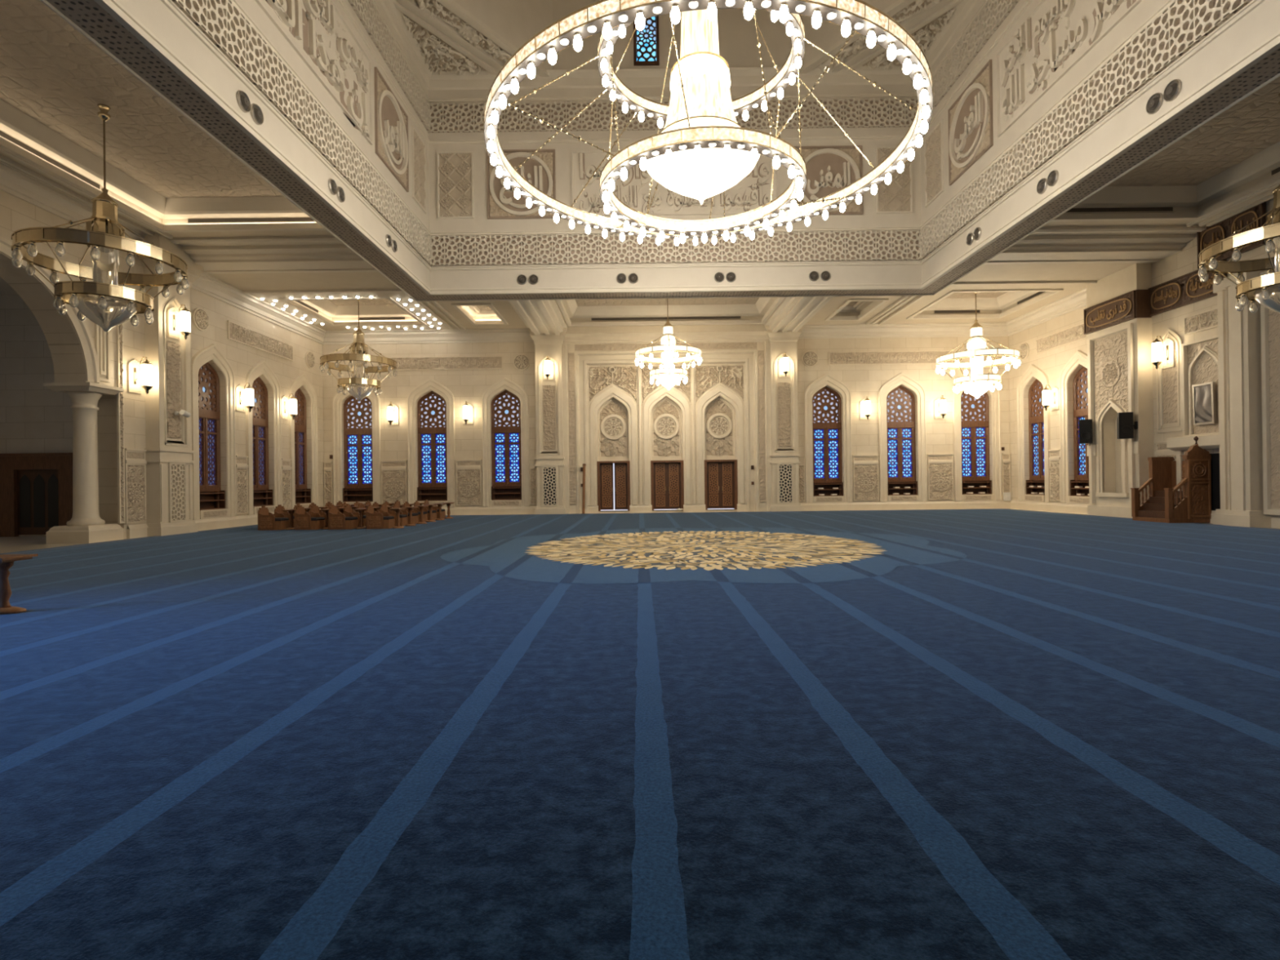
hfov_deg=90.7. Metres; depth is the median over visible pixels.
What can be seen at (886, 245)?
frieze
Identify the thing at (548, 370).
wall lantern
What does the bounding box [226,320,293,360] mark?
inscription band
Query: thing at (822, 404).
window
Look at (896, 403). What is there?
window
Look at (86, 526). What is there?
stone column
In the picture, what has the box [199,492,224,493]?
shelf
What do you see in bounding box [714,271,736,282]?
spotlight
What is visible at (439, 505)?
pedestal table
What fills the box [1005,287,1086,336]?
crown molding
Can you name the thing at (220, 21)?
frieze
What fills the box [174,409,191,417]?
security camera
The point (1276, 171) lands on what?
ceiling vent
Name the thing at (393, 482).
relief
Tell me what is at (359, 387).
chandelier
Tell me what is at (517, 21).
wall
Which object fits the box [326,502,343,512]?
chair
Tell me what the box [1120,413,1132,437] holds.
grille
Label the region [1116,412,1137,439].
wall speaker
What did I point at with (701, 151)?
chandelier
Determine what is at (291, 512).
pedestal table
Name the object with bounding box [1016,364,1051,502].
window
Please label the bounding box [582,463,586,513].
wooden pole
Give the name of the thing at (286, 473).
relief
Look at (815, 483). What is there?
shelf
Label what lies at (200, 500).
shelf
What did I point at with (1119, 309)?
board
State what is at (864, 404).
wall lantern
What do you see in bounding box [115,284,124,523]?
relief
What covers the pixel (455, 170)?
relief
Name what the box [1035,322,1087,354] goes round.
inscription band
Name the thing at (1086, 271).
ceiling
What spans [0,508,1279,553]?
floor
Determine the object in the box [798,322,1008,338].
crown molding
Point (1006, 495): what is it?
wall box
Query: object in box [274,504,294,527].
chair
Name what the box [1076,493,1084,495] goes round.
book
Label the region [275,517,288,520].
seat cushion
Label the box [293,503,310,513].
chair
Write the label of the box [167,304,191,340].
wall lantern
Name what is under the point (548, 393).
pilaster
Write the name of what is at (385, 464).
band
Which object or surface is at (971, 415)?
window
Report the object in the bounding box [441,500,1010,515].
baseboard
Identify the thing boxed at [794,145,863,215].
calligraphy panel
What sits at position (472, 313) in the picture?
ceiling
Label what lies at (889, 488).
shelf
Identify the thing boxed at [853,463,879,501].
relief
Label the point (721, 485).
door
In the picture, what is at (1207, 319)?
inscription band
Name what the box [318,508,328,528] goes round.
pedestal table
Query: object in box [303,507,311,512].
pedestal table
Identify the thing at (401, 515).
seat cushion
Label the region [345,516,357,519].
seat cushion
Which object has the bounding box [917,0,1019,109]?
frieze
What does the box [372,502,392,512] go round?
chair
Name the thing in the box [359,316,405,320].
ceiling vent
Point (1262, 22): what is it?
wall
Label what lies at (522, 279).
spotlight
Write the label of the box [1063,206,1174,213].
ceiling vent
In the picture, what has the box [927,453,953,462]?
band
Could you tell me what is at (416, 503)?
chair
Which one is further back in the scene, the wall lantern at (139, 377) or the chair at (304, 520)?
the chair at (304, 520)
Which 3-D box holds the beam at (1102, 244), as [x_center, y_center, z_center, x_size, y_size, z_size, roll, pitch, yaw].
[14.939,-8.095,21.870,7.690,0.460,2.200,-1,0,0]
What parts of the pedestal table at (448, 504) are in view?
turned stem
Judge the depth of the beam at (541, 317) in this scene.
28.30 m
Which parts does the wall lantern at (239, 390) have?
plate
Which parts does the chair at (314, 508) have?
backrest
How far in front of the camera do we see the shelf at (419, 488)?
32.43 m
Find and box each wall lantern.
[127,356,152,394]
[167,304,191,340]
[235,382,253,412]
[280,393,297,420]
[386,401,399,425]
[462,400,473,424]
[543,355,554,380]
[778,352,789,377]
[859,395,871,419]
[933,395,946,418]
[1042,384,1059,410]
[1151,335,1174,368]
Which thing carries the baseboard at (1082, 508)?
attached to the wall at (1052, 362)
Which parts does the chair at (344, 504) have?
backrest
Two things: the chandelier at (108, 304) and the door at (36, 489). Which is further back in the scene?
the door at (36, 489)
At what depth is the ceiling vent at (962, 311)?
30.74 m
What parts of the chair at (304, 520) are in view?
backrest, panel, panel, seat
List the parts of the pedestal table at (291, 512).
turned stem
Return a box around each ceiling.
[0,0,325,232]
[0,151,1277,330]
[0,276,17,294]
[279,297,426,326]
[393,0,549,76]
[451,302,507,324]
[555,297,785,326]
[799,0,963,73]
[825,298,888,320]
[906,288,1063,319]
[1050,76,1279,222]
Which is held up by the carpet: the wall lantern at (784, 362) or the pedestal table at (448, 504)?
the pedestal table at (448, 504)
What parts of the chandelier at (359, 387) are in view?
glass bulb, glass bulb, glass bulb, glass bulb, chain, glass bulb, glass bulb, glass bulb, hanging rod, lamp shade, glass bulb, glass bulb, glass bulb, glass bulb, glass bulb, glass bulb, glass bulb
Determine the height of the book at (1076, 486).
0.087 m
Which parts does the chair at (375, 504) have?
backrest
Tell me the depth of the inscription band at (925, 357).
32.16 m
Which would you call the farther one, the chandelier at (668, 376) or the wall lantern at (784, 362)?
the wall lantern at (784, 362)
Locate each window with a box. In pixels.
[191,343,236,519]
[245,360,282,515]
[288,373,318,509]
[332,388,381,505]
[406,377,455,506]
[481,377,529,506]
[633,15,659,66]
[804,373,853,502]
[878,372,927,502]
[952,383,1001,501]
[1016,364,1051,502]
[1058,350,1088,504]
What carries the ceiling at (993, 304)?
attached to the ceiling at (1086, 271)
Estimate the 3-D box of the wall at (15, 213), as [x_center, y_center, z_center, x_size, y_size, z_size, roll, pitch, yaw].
[-16.596,-3.770,12.610,0.900,11.200,39.200,-1,0,0]
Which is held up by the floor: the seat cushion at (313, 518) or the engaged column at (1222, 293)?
the engaged column at (1222, 293)
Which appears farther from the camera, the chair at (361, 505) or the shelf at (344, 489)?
the shelf at (344, 489)
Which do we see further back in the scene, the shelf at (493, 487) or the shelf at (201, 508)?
the shelf at (493, 487)
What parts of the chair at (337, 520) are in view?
backrest, panel, panel, seat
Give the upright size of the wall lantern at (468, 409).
1.193 m
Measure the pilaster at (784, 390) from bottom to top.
9.400 m
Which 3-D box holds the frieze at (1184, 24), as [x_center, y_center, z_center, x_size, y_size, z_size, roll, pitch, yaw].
[10.161,-8.516,14.521,0.085,1.060,16.800,-1,0,0]
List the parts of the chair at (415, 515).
backrest, panel, seat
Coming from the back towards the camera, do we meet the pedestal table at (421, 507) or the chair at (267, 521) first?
the pedestal table at (421, 507)
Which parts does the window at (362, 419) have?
stained glass, frame, tracery glass, stained glass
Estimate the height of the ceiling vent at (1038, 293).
0.180 m
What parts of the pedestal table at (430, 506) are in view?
turned stem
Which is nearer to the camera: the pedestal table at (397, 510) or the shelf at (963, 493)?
the pedestal table at (397, 510)
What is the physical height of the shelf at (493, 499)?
0.040 m
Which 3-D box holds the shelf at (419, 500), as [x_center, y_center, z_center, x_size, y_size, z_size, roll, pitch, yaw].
[-10.598,1.053,32.428,1.400,0.040,0.380,-1,0,0]
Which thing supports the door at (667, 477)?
attached to the portal
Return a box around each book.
[1075,485,1083,488]
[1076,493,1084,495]
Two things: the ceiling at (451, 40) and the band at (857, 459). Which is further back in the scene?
the band at (857, 459)
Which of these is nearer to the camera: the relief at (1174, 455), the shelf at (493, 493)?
the relief at (1174, 455)
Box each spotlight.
[235,90,263,124]
[328,178,345,202]
[385,234,397,252]
[516,274,538,284]
[616,272,638,283]
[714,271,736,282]
[808,271,831,281]
[965,226,981,245]
[1036,169,1058,194]
[1146,79,1182,114]
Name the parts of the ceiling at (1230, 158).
tray moulding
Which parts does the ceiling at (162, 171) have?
tray moulding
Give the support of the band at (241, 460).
attached to the wall at (15, 213)
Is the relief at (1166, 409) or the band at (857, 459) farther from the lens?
the band at (857, 459)
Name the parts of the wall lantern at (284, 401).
plate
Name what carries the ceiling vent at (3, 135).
in the ceiling at (162, 171)
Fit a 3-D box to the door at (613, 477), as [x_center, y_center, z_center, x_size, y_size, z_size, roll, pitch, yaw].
[-1.336,0.307,32.424,1.680,2.620,0.550,-1,0,0]
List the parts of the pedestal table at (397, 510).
turned stem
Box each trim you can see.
[0,147,466,329]
[0,235,99,382]
[39,0,1279,301]
[866,182,1279,324]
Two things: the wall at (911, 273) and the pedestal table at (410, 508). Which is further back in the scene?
the pedestal table at (410, 508)
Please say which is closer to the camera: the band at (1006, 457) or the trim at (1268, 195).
the trim at (1268, 195)
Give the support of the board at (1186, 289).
attached to the wall at (1052, 362)
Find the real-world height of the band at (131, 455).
0.470 m
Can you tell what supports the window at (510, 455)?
in the wall at (862, 380)
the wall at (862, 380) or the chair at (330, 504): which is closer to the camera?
the chair at (330, 504)
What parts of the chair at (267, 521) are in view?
backrest, panel, panel, seat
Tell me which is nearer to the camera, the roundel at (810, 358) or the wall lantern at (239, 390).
the wall lantern at (239, 390)
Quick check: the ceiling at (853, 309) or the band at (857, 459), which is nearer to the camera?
the ceiling at (853, 309)
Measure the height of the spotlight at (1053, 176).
0.370 m
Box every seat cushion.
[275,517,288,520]
[311,516,324,520]
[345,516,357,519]
[383,515,394,519]
[399,514,407,517]
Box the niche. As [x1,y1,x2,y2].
[1166,334,1220,511]
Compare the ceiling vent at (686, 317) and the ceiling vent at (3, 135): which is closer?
the ceiling vent at (3, 135)
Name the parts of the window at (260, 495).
stained glass, tracery glass, frame, stained glass, sill panel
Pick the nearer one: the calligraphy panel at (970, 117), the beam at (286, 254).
the calligraphy panel at (970, 117)
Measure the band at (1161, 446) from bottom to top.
0.470 m
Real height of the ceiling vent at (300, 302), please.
0.180 m
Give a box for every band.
[124,448,146,463]
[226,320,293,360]
[235,455,248,467]
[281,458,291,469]
[323,461,333,470]
[380,460,406,469]
[381,355,502,370]
[455,459,481,468]
[828,350,952,365]
[853,454,878,463]
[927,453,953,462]
[1001,453,1010,462]
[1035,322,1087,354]
[1048,448,1060,460]
[1155,440,1176,454]
[1183,306,1217,335]
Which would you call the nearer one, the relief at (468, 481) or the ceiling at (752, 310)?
the ceiling at (752, 310)
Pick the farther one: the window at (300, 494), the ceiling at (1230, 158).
the window at (300, 494)
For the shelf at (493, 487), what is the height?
0.040 m
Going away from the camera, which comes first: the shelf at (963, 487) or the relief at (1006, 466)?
the relief at (1006, 466)
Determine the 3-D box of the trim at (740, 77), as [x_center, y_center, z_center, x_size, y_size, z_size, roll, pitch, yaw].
[1.260,-10.805,14.527,19.600,7.950,18.560,-1,0,0]
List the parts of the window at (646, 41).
stained glass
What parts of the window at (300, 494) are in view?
stained glass, frame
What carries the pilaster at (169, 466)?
attached to the wall at (15, 213)
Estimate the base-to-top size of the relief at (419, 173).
2.400 m
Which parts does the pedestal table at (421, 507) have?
turned stem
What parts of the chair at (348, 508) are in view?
backrest, panel, seat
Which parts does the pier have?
niche moulding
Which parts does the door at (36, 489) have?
pane, pane, pane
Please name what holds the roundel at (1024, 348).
attached to the wall at (1052, 362)
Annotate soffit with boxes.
[46,0,1279,300]
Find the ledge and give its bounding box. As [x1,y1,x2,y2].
[1166,433,1219,450]
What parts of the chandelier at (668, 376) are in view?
glass bulb, glass bulb, glass bulb, glass bulb, glass bulb, lamp shade, glass bulb, glass bulb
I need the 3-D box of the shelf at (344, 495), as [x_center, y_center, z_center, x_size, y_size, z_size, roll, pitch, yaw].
[-14.392,0.779,32.429,1.400,0.040,0.380,-1,0,0]
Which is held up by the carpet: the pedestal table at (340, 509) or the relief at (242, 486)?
the pedestal table at (340, 509)
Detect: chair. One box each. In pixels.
[257,506,288,530]
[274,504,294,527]
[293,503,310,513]
[293,505,324,529]
[310,504,325,527]
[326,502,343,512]
[328,505,358,529]
[336,501,342,507]
[340,502,352,510]
[343,503,366,526]
[353,501,366,508]
[357,502,379,512]
[364,500,371,507]
[365,504,394,528]
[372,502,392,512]
[380,503,407,526]
[392,502,418,524]
[403,501,427,522]
[413,500,436,519]
[423,499,445,519]
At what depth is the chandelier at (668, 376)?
28.28 m
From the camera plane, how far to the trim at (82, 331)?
18.16 m
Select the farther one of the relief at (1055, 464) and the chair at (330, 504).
the relief at (1055, 464)
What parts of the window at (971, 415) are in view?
stained glass, tracery glass, frame, sill panel, stained glass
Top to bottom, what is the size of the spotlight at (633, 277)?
0.370 m
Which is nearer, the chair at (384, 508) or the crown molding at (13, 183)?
the crown molding at (13, 183)
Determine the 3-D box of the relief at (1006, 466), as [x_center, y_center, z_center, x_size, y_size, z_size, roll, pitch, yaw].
[18.632,0.037,32.142,0.420,1.880,0.116,-1,0,0]
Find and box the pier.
[1086,262,1154,518]
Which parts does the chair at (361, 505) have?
backrest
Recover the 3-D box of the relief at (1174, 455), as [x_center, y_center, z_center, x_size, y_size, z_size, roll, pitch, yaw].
[18.814,0.011,22.549,0.134,1.880,0.950,-1,0,0]
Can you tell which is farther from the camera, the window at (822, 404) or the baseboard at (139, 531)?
the window at (822, 404)
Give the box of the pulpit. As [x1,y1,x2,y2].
[1130,435,1211,523]
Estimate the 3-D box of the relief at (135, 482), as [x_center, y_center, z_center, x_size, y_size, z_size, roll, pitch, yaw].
[-16.029,0.423,20.099,0.134,1.880,0.800,-1,0,0]
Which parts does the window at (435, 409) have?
stained glass, sill panel, frame, tracery glass, stained glass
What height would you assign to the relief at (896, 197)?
2.400 m
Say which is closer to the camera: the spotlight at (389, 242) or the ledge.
the spotlight at (389, 242)
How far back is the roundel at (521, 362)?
32.14 m
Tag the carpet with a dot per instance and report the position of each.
(980, 734)
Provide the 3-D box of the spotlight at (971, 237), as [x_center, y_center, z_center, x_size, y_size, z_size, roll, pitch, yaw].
[10.179,-7.444,19.318,0.085,0.370,0.790,-1,0,0]
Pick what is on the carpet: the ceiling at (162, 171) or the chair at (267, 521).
the chair at (267, 521)
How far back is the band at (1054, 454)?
28.64 m
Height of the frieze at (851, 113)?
1.020 m
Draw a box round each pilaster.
[138,232,204,537]
[528,327,566,514]
[764,325,804,511]
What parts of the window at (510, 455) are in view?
stained glass, sill panel, frame, tracery glass, stained glass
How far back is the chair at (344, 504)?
26.38 m
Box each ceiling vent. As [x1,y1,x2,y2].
[0,129,101,191]
[186,216,315,224]
[293,300,319,314]
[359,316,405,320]
[591,315,741,321]
[933,309,981,314]
[1016,291,1046,306]
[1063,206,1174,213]
[1270,166,1279,177]
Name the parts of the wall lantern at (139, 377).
plate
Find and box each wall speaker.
[1079,419,1092,444]
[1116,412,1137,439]
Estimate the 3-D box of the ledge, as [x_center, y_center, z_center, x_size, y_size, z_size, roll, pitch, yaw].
[18.636,-1.246,21.003,0.460,0.450,2.160,-1,0,0]
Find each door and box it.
[0,452,72,537]
[596,461,630,511]
[650,460,684,511]
[704,459,737,510]
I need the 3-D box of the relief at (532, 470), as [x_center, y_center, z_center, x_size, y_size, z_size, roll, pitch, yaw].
[-5.436,0.326,32.142,0.340,1.880,0.116,-1,0,0]
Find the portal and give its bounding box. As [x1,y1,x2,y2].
[562,324,771,514]
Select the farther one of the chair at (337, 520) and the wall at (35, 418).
the chair at (337, 520)
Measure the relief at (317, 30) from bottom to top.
2.521 m
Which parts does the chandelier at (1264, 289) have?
glass bulb, glass bulb, glass bulb, glass bulb, chain, chain, glass bulb, glass bulb, glass bulb, glass bulb, chain, chain, glass bulb, glass bulb, lamp shade, chain, glass bulb, glass bulb, chain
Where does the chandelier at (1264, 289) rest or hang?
hanging from the ceiling at (1230, 158)
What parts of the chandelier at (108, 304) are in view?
glass bulb, glass bulb, glass bulb, glass bulb, chain, glass bulb, glass bulb, chain, glass bulb, glass bulb, glass bulb, chain, chain, glass bulb, chain, glass bulb, glass bulb, hanging rod, lamp shade, chain, chain, glass bulb, glass bulb, glass bulb, chain, glass bulb, chain, glass bulb, glass bulb, glass bulb, glass bulb, chain, glass bulb, glass bulb, glass bulb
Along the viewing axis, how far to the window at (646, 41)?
22.89 m
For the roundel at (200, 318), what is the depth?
23.15 m
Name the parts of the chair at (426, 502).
backrest, panel, seat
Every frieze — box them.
[171,0,431,265]
[347,0,431,133]
[428,97,917,133]
[430,230,921,266]
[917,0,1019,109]
[919,0,1252,260]
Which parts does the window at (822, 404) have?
stained glass, tracery glass, frame, sill panel, stained glass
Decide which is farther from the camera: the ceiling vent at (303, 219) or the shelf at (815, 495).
the shelf at (815, 495)
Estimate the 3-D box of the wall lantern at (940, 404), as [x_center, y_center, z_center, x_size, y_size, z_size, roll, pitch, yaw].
[15.247,-3.680,31.926,0.520,1.193,0.565,-1,0,0]
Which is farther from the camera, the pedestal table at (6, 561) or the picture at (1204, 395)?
the picture at (1204, 395)
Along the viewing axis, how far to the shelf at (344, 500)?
32.40 m
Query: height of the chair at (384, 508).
0.860 m
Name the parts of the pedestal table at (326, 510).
turned stem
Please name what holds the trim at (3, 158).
attached to the wall at (15, 213)
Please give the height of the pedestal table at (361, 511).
0.720 m
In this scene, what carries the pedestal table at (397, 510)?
on the carpet
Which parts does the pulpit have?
balustrade, hand rail, panel frame, panel, seat, balustrade, panel, hand rail, panel, panel frame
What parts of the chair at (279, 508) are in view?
backrest, panel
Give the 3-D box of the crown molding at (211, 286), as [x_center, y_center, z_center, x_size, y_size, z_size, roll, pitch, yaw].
[-16.018,-7.230,27.419,0.340,0.620,9.600,-1,0,0]
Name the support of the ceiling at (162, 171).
attached to the ceiling at (1086, 271)
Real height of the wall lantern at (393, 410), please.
1.193 m
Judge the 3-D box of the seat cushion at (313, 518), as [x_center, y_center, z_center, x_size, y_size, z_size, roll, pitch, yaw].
[-11.937,1.411,22.926,0.740,0.100,0.560,-1,0,2]
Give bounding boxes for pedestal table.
[0,553,37,614]
[281,509,294,529]
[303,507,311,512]
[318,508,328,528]
[337,507,343,513]
[352,508,366,528]
[373,506,380,511]
[389,507,405,528]
[402,506,417,525]
[416,505,428,524]
[424,504,437,522]
[433,503,445,519]
[442,502,454,518]
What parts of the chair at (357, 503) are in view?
backrest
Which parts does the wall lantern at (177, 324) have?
plate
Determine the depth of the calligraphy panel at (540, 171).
22.88 m
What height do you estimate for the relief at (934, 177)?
2.400 m
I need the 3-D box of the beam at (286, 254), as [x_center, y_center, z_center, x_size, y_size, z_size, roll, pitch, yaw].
[-12.349,-7.768,21.870,7.690,0.460,2.200,-1,0,0]
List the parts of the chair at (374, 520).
backrest, panel, panel, seat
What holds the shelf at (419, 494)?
attached to the window at (435, 409)
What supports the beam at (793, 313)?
attached to the ceiling at (1086, 271)
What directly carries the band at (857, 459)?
attached to the wall at (862, 380)
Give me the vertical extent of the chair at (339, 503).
0.860 m
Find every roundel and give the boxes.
[191,307,208,330]
[305,351,315,368]
[373,66,408,191]
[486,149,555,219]
[513,354,529,370]
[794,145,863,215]
[801,350,818,366]
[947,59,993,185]
[1017,342,1029,359]
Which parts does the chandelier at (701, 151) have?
bulb, bulb, bulb, bulb, bulb, bulb, bulb, bulb, bulb, bulb, bulb, bulb, chain, bulb, bulb, chain, chain, bulb, bulb, bulb, bulb, chain, bulb, bulb, bulb, bulb, bulb, bulb, chain, bulb, bulb, bulb, chain, bulb, bulb, bulb, bulb, chain, bulb, bulb, bulb, bulb, bulb, bulb, chain, chain, bulb, bulb, bulb, chain, bulb, bulb, bulb, chain, bulb, bulb, bulb, crystal crown, lamp shade, bulb, chain, bulb, bulb, chain, bulb, bulb, bulb, bulb, bulb, bulb, bulb, bulb, chain, bulb, chain, bulb, bulb, bulb, chain, bulb, bulb, bulb, bulb, chain, bulb, bulb, bulb, bulb, bulb, bulb, bulb, chain, bulb, bulb, bulb, chain, bulb, chain, bulb, chain, bulb, bulb, bulb, chain, bulb, bulb, bulb, bulb, bulb, bulb, bulb, bulb, bulb, bulb, bulb, bulb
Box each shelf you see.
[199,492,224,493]
[199,499,224,502]
[200,507,224,510]
[253,497,272,499]
[253,504,272,506]
[344,488,371,490]
[344,494,371,495]
[344,500,371,502]
[418,488,445,489]
[418,493,445,494]
[418,499,445,501]
[493,487,519,488]
[493,493,519,493]
[493,498,519,500]
[814,483,841,484]
[814,488,842,489]
[814,495,842,496]
[888,482,915,484]
[888,488,916,488]
[888,494,916,495]
[963,481,990,483]
[963,487,991,488]
[963,493,988,494]
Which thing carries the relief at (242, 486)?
attached to the wall at (15, 213)
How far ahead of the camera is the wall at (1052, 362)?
27.82 m
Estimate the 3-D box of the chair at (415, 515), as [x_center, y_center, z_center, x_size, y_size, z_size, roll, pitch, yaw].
[-9.373,1.326,25.293,0.800,0.860,0.714,-1,0,2]
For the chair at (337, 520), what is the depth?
22.56 m
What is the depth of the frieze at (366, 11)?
19.45 m
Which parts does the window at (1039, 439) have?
sill panel, stained glass, frame, tracery glass, stained glass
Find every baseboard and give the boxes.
[126,508,320,538]
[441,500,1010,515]
[1009,500,1279,528]
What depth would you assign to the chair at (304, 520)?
22.63 m
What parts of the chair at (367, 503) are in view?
backrest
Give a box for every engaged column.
[1212,280,1231,524]
[1222,270,1271,528]
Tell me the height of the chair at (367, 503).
0.860 m
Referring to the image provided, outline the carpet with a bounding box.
[0,508,1279,959]
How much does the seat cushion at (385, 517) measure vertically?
0.100 m
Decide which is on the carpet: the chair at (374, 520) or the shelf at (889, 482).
the chair at (374, 520)
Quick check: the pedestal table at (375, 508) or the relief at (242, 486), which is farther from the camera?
the relief at (242, 486)
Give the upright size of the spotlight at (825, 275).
0.370 m
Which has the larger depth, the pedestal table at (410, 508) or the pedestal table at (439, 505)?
the pedestal table at (439, 505)
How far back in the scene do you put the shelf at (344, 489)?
32.39 m
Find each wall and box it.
[0,189,324,538]
[0,293,72,536]
[116,0,430,288]
[322,336,1010,513]
[427,84,921,288]
[453,0,897,70]
[920,0,1279,282]
[1008,198,1274,502]
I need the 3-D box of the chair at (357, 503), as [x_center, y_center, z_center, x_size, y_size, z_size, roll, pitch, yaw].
[-12.021,1.364,27.688,0.800,0.860,0.714,-1,0,0]
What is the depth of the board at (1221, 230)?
19.87 m
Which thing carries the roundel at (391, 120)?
attached to the wall at (155, 15)
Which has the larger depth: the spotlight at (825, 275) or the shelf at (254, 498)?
the shelf at (254, 498)
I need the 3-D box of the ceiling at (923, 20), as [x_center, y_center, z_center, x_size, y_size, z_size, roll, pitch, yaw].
[7.859,-14.748,19.737,4.550,0.196,6.400,-1,0,0]
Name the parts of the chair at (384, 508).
backrest, panel, seat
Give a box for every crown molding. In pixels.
[0,160,146,241]
[191,273,325,344]
[323,328,533,344]
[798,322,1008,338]
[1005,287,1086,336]
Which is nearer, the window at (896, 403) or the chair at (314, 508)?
the chair at (314, 508)
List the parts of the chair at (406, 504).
backrest, seat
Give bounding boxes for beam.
[169,235,377,273]
[507,299,567,334]
[764,296,834,332]
[983,225,1206,264]
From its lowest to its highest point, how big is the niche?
6.020 m
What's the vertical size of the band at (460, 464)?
0.470 m
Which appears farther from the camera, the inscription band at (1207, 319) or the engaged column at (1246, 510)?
the inscription band at (1207, 319)
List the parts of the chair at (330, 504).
backrest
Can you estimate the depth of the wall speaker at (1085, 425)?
25.40 m
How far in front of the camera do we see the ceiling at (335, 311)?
30.28 m
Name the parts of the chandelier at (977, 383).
glass bulb, glass bulb, glass bulb, glass bulb, glass bulb, glass bulb, glass bulb, glass bulb, glass bulb, glass bulb, hanging rod, lamp shade, glass bulb, glass bulb, glass bulb, glass bulb, chain, glass bulb, glass bulb, glass bulb, glass bulb, glass bulb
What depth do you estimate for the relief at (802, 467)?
32.13 m
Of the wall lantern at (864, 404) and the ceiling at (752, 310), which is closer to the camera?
the ceiling at (752, 310)
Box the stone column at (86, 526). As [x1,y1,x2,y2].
[42,382,124,543]
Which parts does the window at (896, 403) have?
stained glass, tracery glass, frame, sill panel, stained glass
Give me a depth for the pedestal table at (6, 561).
8.07 m
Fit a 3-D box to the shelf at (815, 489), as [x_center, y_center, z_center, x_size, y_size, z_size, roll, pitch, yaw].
[9.607,0.491,32.429,1.400,0.040,0.380,-1,0,0]
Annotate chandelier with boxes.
[11,103,189,331]
[320,299,396,401]
[484,0,933,245]
[635,298,702,390]
[935,292,1020,399]
[1198,93,1279,312]
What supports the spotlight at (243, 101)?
attached to the wall at (155, 15)
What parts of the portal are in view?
ring moulding, arch moulding, ring moulding, arch moulding, ring moulding, arch moulding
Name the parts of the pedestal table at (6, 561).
turned stem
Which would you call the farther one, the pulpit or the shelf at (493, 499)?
the shelf at (493, 499)
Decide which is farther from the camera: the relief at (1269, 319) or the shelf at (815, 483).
the shelf at (815, 483)
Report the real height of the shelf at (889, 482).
0.040 m
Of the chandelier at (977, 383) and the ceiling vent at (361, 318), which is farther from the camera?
the ceiling vent at (361, 318)
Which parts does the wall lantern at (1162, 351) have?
plate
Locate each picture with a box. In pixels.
[1191,381,1217,425]
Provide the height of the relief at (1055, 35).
2.521 m
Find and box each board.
[1083,289,1137,334]
[1147,259,1227,315]
[1196,201,1266,268]
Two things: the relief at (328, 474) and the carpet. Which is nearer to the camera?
the carpet
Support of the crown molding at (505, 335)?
attached to the wall at (862, 380)
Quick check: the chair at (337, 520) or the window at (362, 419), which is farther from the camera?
the window at (362, 419)
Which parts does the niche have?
niche moulding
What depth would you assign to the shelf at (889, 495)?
32.24 m
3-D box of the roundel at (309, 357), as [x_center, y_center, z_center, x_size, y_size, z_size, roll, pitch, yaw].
[-16.124,-5.880,30.915,0.095,0.816,0.816,-1,0,0]
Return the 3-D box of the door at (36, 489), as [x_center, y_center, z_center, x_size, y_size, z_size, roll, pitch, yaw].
[-20.296,0.497,21.289,2.600,2.800,0.220,-1,0,0]
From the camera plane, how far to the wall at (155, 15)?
14.30 m
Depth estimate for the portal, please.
32.09 m
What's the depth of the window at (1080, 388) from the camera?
27.68 m
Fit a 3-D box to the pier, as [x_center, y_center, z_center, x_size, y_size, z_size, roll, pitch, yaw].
[18.496,-4.161,24.505,0.670,11.200,2.670,-1,0,0]
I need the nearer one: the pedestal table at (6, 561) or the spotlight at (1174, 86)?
the pedestal table at (6, 561)
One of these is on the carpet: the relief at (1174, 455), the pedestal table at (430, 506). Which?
the pedestal table at (430, 506)
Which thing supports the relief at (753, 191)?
attached to the wall at (911, 273)
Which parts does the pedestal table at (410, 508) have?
turned stem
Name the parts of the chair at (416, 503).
backrest, seat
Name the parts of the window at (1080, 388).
sill panel, frame, stained glass, tracery glass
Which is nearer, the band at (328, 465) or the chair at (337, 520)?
the chair at (337, 520)
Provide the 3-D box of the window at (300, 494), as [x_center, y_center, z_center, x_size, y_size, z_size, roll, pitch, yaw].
[-16.293,-1.839,30.255,0.540,6.580,2.400,-1,0,0]
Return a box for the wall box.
[1003,492,1010,500]
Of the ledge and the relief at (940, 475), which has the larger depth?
the relief at (940, 475)
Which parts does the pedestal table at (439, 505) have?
turned stem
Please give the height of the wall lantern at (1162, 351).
1.193 m
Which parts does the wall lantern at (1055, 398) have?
plate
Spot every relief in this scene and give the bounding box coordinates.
[94,323,111,382]
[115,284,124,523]
[124,463,146,524]
[235,466,248,514]
[254,0,373,144]
[281,468,291,509]
[324,470,333,506]
[381,469,407,505]
[411,125,426,213]
[436,151,474,218]
[455,468,481,506]
[529,467,536,505]
[570,150,778,216]
[799,464,805,502]
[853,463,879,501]
[875,146,913,213]
[924,119,944,207]
[927,462,953,500]
[995,0,1142,137]
[1001,462,1010,499]
[1048,459,1060,501]
[1155,328,1182,432]
[1155,453,1176,461]
[1260,268,1279,515]
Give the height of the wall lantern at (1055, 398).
1.193 m
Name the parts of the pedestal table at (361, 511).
turned stem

